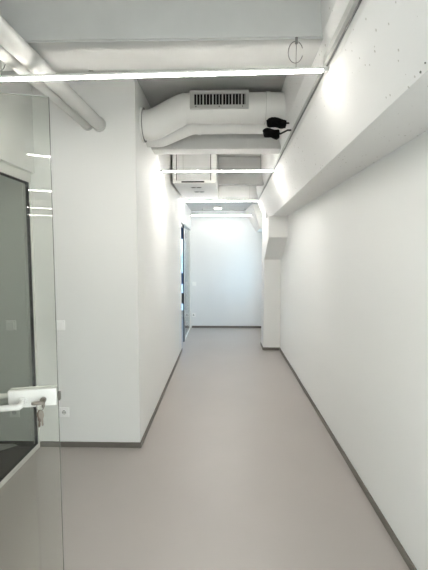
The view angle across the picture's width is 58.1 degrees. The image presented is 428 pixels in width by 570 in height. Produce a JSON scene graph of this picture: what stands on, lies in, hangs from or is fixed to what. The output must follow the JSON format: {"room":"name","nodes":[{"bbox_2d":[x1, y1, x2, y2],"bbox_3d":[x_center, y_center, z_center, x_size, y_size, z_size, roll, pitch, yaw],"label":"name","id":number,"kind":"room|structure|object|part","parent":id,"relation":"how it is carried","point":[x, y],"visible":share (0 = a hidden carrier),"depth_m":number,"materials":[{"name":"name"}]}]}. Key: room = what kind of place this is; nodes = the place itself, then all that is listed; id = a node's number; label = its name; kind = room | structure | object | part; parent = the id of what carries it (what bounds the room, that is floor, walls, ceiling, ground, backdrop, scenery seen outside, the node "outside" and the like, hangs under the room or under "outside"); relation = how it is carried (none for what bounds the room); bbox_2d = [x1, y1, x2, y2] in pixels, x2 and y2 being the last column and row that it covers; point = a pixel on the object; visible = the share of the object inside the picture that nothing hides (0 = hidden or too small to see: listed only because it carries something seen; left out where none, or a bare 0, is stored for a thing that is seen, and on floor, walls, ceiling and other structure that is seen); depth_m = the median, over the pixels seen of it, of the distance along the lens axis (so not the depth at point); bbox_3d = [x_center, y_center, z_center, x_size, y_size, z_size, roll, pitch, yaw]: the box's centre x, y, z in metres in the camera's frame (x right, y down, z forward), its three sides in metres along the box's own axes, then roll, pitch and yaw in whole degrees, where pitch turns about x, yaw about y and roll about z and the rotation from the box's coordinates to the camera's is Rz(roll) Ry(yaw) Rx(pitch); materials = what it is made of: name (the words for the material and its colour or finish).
{"room":"office corridor","nodes":[
{"label":"office corridor","id":0,"kind":"room"},
{"bbox_2d":[0,175,31,440],"bbox_3d":[-2.727,-0.142,3.145,2.400,3.000,0.011,0,4,1],"label":"wall","id":1,"kind":"structure","parent":0,"point":[14,344],"depth_m":3.14,"materials":[{"name":"white paint"}]},
{"bbox_2d":[6,320,15,329],"bbox_3d":[-1.657,0.330,3.140,0.082,0.082,0.020,0,4,1],"label":"light switch","id":2,"kind":"object","parent":1,"relation":"attached to","point":[10,324],"visible":1,"depth_m":3.13,"materials":[{"name":"white plastic"}]},
{"bbox_2d":[10,410,19,416],"bbox_3d":[-1.657,1.058,3.198,0.082,0.082,0.016,0,4,1],"label":"power socket","id":3,"kind":"object","parent":1,"relation":"attached to","point":[12,413],"visible":0.73,"depth_m":3.19,"materials":[{"name":"white plastic"}]},
{"bbox_2d":[0,441,33,447],"bbox_3d":[-2.717,1.330,3.244,2.420,0.050,0.018,0,4,1],"label":"baseboard","id":4,"kind":"structure","parent":1,"relation":"attached to","point":[21,444],"depth_m":3.21,"materials":[{"name":"black rubber"}]},
{"bbox_2d":[0,71,34,172],"bbox_3d":[-1.510,-1.185,2.045,0.120,0.750,1.988,0,4,1],"label":"wall","id":5,"kind":"structure","parent":0,"point":[16,113],"depth_m":2.79,"materials":[{"name":"white paint"}]},
{"bbox_2d":[55,70,95,80],"bbox_3d":[-1.182,-1.580,2.579,0.510,0.045,0.848,0,4,1],"label":"ceiling","id":6,"kind":"structure","parent":0,"point":[57,71],"depth_m":2.86,"materials":[{"name":"paint"}]},
{"bbox_2d":[23,78,181,443],"bbox_3d":[-2.283,-0.267,4.768,3.410,3.000,3.262,0,4,1],"label":"wall","id":7,"kind":"structure","parent":0,"point":[116,227],"depth_m":3.14,"materials":[{"name":"white paint"}]},
{"bbox_2d":[0,45,91,130],"bbox_3d":[-1.052,-1.185,2.035,0.097,0.096,1.989,0,4,3],"label":"ceiling pipe","id":8,"kind":"object","parent":7,"relation":"attached to","point":[6,57],"visible":0.6,"depth_m":2.30,"materials":[{"name":"grey"}]},
{"bbox_2d":[0,15,105,131],"bbox_3d":[-0.956,-1.185,2.033,0.114,0.113,1.989,0,4,3],"label":"ceiling pipe","id":9,"kind":"object","parent":7,"relation":"attached to","point":[10,39],"visible":1,"depth_m":2.08,"materials":[{"name":"grey"}]},
{"bbox_2d":[55,320,64,329],"bbox_3d":[-1.259,0.330,3.143,0.082,0.082,0.020,0,4,1],"label":"light switch","id":10,"kind":"object","parent":7,"relation":"attached to","point":[60,324],"visible":0.91,"depth_m":3.14,"materials":[{"name":"white plastic"}]},
{"bbox_2d":[59,407,68,416],"bbox_3d":[-1.245,1.058,3.200,0.082,0.082,0.016,0,4,1],"label":"power socket","id":11,"kind":"object","parent":7,"relation":"attached to","point":[63,411],"visible":1,"depth_m":3.20,"materials":[{"name":"white plastic"}]},
{"bbox_2d":[40,441,140,447],"bbox_3d":[-1.031,1.335,3.219,0.852,0.045,0.012,0,4,1],"label":"baseboard","id":12,"kind":"structure","parent":7,"relation":"attached to","point":[42,443],"depth_m":3.21,"materials":[{"name":"grey"}]},
{"bbox_2d":[141,348,182,446],"bbox_3d":[-0.573,1.210,4.841,0.012,0.045,3.262,0,4,1],"label":"baseboard","id":13,"kind":"structure","parent":7,"relation":"attached to","point":[173,369],"depth_m":4.06,"materials":[{"name":"grey"}]},
{"bbox_2d":[139,90,285,142],"bbox_3d":[0.007,-1.422,3.258,1.234,0.405,0.287,0,4,1],"label":"ventilation duct","id":14,"kind":"object","parent":7,"relation":"attached to","point":[178,111],"visible":0.99,"depth_m":3.15,"materials":[{"name":"white metal"}]},
{"bbox_2d":[190,90,248,109],"bbox_3d":[0.043,-1.506,3.148,0.477,0.140,0.082,0,4,1],"label":"grille","id":15,"kind":"object","parent":14,"relation":"attached to","point":[199,99],"depth_m":3.12,"materials":[{"name":"grey metal"}]},
{"bbox_2d":[146,124,281,146],"bbox_3d":[0.015,-1.383,3.465,1.238,0.267,0.164,0,4,1],"label":"pipe","id":16,"kind":"object","parent":7,"relation":"attached to","point":[187,130],"visible":0.56,"depth_m":3.41,"materials":[{"name":"white metal"}]},
{"bbox_2d":[181,196,190,229],"bbox_3d":[-0.576,-1.540,7.309,0.120,0.850,2.080,0,4,1],"label":"wall","id":17,"kind":"structure","parent":0,"point":[185,210],"depth_m":7.06,"materials":[{"name":"white paint"}]},
{"bbox_2d":[93,68,285,160],"bbox_3d":[-1.476,-1.550,0.919,5.200,0.150,18.200,0,4,1],"label":"ceiling","id":18,"kind":"structure","parent":0,"point":[156,90],"depth_m":3.16,"materials":[{"name":"grey paint"}]},
{"bbox_2d":[0,0,322,70],"bbox_3d":[-0.434,-1.404,2.084,2.030,0.320,0.310,0,4,1],"label":"ceiling beam","id":19,"kind":"structure","parent":18,"relation":"attached to","point":[67,34],"depth_m":1.94,"materials":[{"name":"paint"}]},
{"bbox_2d":[0,37,328,80],"bbox_3d":[-0.440,-1.150,1.968,2.022,0.168,0.027,0,4,3],"label":"linear light","id":20,"kind":"object","parent":19,"relation":"hanging from","point":[322,69],"visible":0.92,"depth_m":1.95,"materials":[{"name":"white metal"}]},
{"bbox_2d":[0,69,322,80],"bbox_3d":[-0.440,-1.071,1.975,1.962,0.006,0.025,0,4,3],"label":"diffuser","id":21,"kind":"object","parent":20,"relation":"attached to","point":[213,72],"depth_m":1.96,"materials":[{"name":"white plastic"}]},
{"bbox_2d":[172,154,217,198],"bbox_3d":[-0.235,-1.599,5.645,0.570,0.475,1.412,0,4,1],"label":"ventilation unit","id":22,"kind":"object","parent":18,"relation":"attached to","point":[191,185],"visible":0.81,"depth_m":4.96,"materials":[{"name":"white paint"}]},
{"bbox_3d":[-0.264,-1.532,4.949,0.435,0.365,0.012,0,4,1],"label":"access panel","id":23,"kind":"part","parent":22,"relation":"part of","materials":[{"name":"paint"}]},
{"bbox_2d":[151,134,280,154],"bbox_3d":[0.026,-1.500,3.761,1.250,0.385,0.210,0,4,1],"label":"ceiling beam","id":24,"kind":"structure","parent":18,"relation":"attached to","point":[203,143],"depth_m":3.67,"materials":[{"name":"paint"}]},
{"bbox_2d":[160,154,274,171],"bbox_3d":[0.039,-1.482,4.189,1.254,0.488,0.026,0,4,1],"label":"linear light","id":25,"kind":"object","parent":18,"relation":"hanging from","point":[260,169],"visible":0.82,"depth_m":4.20,"materials":[{"name":"white metal"}]},
{"bbox_2d":[163,171,271,171],"bbox_3d":[0.039,-1.242,4.207,1.194,0.006,0.025,0,4,1],"label":"diffuser","id":26,"kind":"object","parent":25,"relation":"attached to","point":[163,171],"depth_m":4.20,"materials":[{"name":"white"}]},
{"bbox_2d":[183,200,258,201],"bbox_3d":[0.115,-1.660,6.511,1.296,0.488,0.026,0,4,1],"label":"linear light","id":27,"kind":"object","parent":18,"relation":"hanging from","point":[183,200],"visible":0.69,"depth_m":6.52,"materials":[{"name":"white metal"}]},
{"bbox_2d":[184,201,213,201],"bbox_3d":[0.115,-1.421,6.529,1.236,0.006,0.025,0,4,1],"label":"diffuser","id":28,"kind":"object","parent":27,"relation":"attached to","point":[184,201],"depth_m":6.54,"materials":[{"name":"white plastic"}]},
{"bbox_2d":[185,186,257,210],"bbox_3d":[0.319,-1.766,7.571,1.656,0.440,1.480,0,4,1],"label":"ceiling","id":29,"kind":"structure","parent":18,"relation":"attached to","point":[224,192],"depth_m":6.87,"materials":[{"name":"grey paint"}]},
{"bbox_2d":[190,209,250,215],"bbox_3d":[0.154,-1.501,7.927,1.288,0.143,0.026,0,4,1],"label":"linear light","id":30,"kind":"object","parent":29,"relation":"hanging from","point":[202,209],"visible":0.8,"depth_m":7.92,"materials":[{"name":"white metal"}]},
{"bbox_2d":[192,215,250,215],"bbox_3d":[0.154,-1.434,7.932,1.228,0.006,0.025,0,4,1],"label":"diffuser","id":31,"kind":"object","parent":30,"relation":"attached to","point":[192,215],"depth_m":7.92,"materials":[{"name":"white plastic"}]},
{"bbox_2d":[245,204,261,231],"bbox_3d":[0.896,-1.330,7.767,0.511,0.460,1.130,0,4,1],"label":"ventilation duct","id":32,"kind":"object","parent":29,"relation":"attached to","point":[254,210],"visible":0.5,"depth_m":7.44,"materials":[{"name":"white metal"}]},
{"bbox_2d":[218,157,263,185],"bbox_3d":[0.396,-1.643,5.583,0.663,0.380,0.160,0,4,1],"label":"ceiling beam","id":33,"kind":"structure","parent":18,"relation":"attached to","point":[224,178],"depth_m":5.51,"materials":[{"name":"paint"}]},
{"bbox_2d":[0,316,409,569],"bbox_3d":[-1.476,1.576,1.159,5.200,0.120,18.200,0,4,1],"label":"floor","id":34,"kind":"structure","parent":0,"point":[235,467],"depth_m":2.63,"materials":[{"name":"grey plastic"}]},
{"bbox_2d":[0,444,17,450],"bbox_3d":[-1.855,1.349,3.112,0.450,0.033,0.250,0,4,1],"label":"cardboard sheet","id":35,"kind":"object","parent":34,"relation":"on","point":[2,446],"visible":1,"depth_m":3.17,"materials":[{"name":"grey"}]},
{"bbox_2d":[0,161,39,487],"bbox_3d":[-1.500,0.310,2.159,0.040,2.250,1.985,0,4,1],"label":"glass wall","id":36,"kind":"structure","parent":34,"relation":"on","point":[7,170],"depth_m":3.08,"materials":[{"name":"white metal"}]},
{"bbox_2d":[0,92,63,569],"bbox_3d":[-1.019,0.411,1.326,0.924,2.176,0.145,-1,5,-12],"label":"door","id":37,"kind":"structure","parent":36,"relation":"in","point":[18,398],"depth_m":1.39,"materials":[{"name":"grey"}]},
{"bbox_3d":[-0.752,0.413,1.430,0.142,0.034,0.055,-1,5,-12],"label":"lever","id":38,"kind":"part","parent":37,"relation":"part of","materials":[{"name":"white metal"}]},
{"bbox_3d":[-0.733,0.420,1.343,0.142,0.034,0.055,-1,5,-12],"label":"lever","id":39,"kind":"part","parent":37,"relation":"part of","materials":[{"name":"white metal"}]},
{"bbox_3d":[-0.654,0.408,1.392,0.163,0.065,0.015,-1,5,-12],"label":"lock plate","id":40,"kind":"part","parent":37,"relation":"part of","materials":[{"name":"white metal"}]},
{"bbox_3d":[-0.660,0.406,1.417,0.163,0.065,0.015,-1,5,-12],"label":"lock plate","id":41,"kind":"part","parent":37,"relation":"part of","materials":[{"name":"white metal"}]},
{"bbox_2d":[31,400,43,426],"bbox_3d":[-0.626,0.461,1.372,0.042,0.093,0.025,-1,5,-12],"label":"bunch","id":42,"kind":"object","parent":37,"relation":"hanging from","point":[40,414],"visible":1,"depth_m":1.36,"materials":[{"name":"silver metal"}]},
{"bbox_2d":[181,225,190,341],"bbox_3d":[-0.571,-0.044,7.424,0.060,2.149,2.076,0,4,1],"label":"glass wall","id":43,"kind":"structure","parent":34,"relation":"on","point":[186,233],"depth_m":7.63,"materials":[{"name":"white glass"}]},
{"bbox_3d":[-0.558,-0.019,7.095,0.017,2.149,0.080,0,4,1],"label":"post","id":44,"kind":"part","parent":43,"relation":"part of","materials":[{"name":"grey metal"}]},
{"bbox_3d":[-0.545,-0.072,7.782,0.008,2.090,1.160,0,4,1],"label":"pane","id":45,"kind":"part","parent":43,"relation":"part of","materials":[{"name":"clear glass"}]},
{"bbox_2d":[261,211,287,346],"bbox_3d":[0.974,-0.085,6.321,0.281,2.400,1.000,0,4,1],"label":"pillar","id":46,"kind":"structure","parent":34,"relation":"on","point":[274,228],"depth_m":6.45,"materials":[{"name":"white paint"}]},
{"bbox_2d":[263,347,278,349],"bbox_3d":[0.965,1.080,6.525,0.281,0.045,0.012,0,4,1],"label":"baseboard","id":47,"kind":"structure","parent":46,"relation":"attached to","point":[264,348],"depth_m":6.52,"materials":[{"name":"grey"}]},
{"bbox_2d":[189,211,261,327],"bbox_3d":[0.278,-0.551,8.469,1.776,3.000,0.120,0,4,1],"label":"wall","id":48,"kind":"structure","parent":0,"point":[226,251],"depth_m":8.43,"materials":[{"name":"white paint"}]},
{"bbox_2d":[192,326,260,327],"bbox_3d":[0.336,0.927,8.515,1.656,0.045,0.012,0,4,1],"label":"baseboard","id":49,"kind":"structure","parent":48,"relation":"attached to","point":[192,326],"depth_m":8.51,"materials":[{"name":"grey"}]},
{"bbox_2d":[280,130,427,569],"bbox_3d":[1.022,0.138,-0.490,0.134,3.000,15.250,0,4,1],"label":"wall","id":50,"kind":"structure","parent":0,"point":[354,305],"depth_m":2.49,"materials":[{"name":"white paint"}]},
{"bbox_2d":[256,0,427,215],"bbox_3d":[0.612,-0.947,-0.669,0.680,0.810,14.800,0,4,1],"label":"beam","id":51,"kind":"structure","parent":50,"relation":"attached to","point":[371,101],"depth_m":1.83,"materials":[{"name":"white concrete"}]},
{"bbox_2d":[263,128,290,139],"bbox_3d":[0.505,-1.216,3.094,0.229,0.091,0.081,0,4,1],"label":"insulated pipe","id":52,"kind":"object","parent":51,"relation":"attached to","point":[267,132],"visible":0.98,"depth_m":3.07,"materials":[{"name":"black"}]},
{"bbox_2d":[266,117,288,128],"bbox_3d":[0.519,-1.300,3.088,0.201,0.088,0.079,0,4,1],"label":"insulated pipe","id":53,"kind":"object","parent":51,"relation":"attached to","point":[273,122],"visible":0.97,"depth_m":3.06,"materials":[{"name":"black"}]},
{"bbox_2d":[258,0,358,198],"bbox_3d":[0.571,-1.144,2.206,0.024,0.042,8.602,0,4,2],"label":"cable trunking","id":54,"kind":"object","parent":51,"relation":"attached to","point":[352,4],"visible":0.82,"depth_m":1.77,"materials":[{"name":"grey plastic"}]},
{"bbox_2d":[259,0,361,198],"bbox_3d":[0.577,-1.117,2.208,0.010,0.010,8.602,0,4,2],"label":"cable","id":55,"kind":"object","parent":54,"relation":"attached to","point":[359,2],"visible":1,"depth_m":1.91,"materials":[{"name":"grey metal"}]},
{"bbox_2d":[279,347,416,569],"bbox_3d":[1.031,1.343,3.114,0.012,0.045,6.850,0,4,1],"label":"baseboard","id":56,"kind":"structure","parent":50,"relation":"attached to","point":[386,525],"depth_m":2.61,"materials":[{"name":"grey"}]},
{"bbox_3d":[-2.218,-0.676,10.083,3.290,3.000,0.100,0,4,1],"label":"wall","id":57,"kind":"structure","parent":0,"visible":0},
{"bbox_2d":[181,227,182,311],"bbox_3d":[-2.028,-0.400,10.082,2.670,2.210,0.095,0,4,1],"label":"window","id":58,"kind":"structure","parent":57,"relation":"in","point":[181,227],"depth_m":10.04,"materials":[{"name":"white glass"}]}
]}

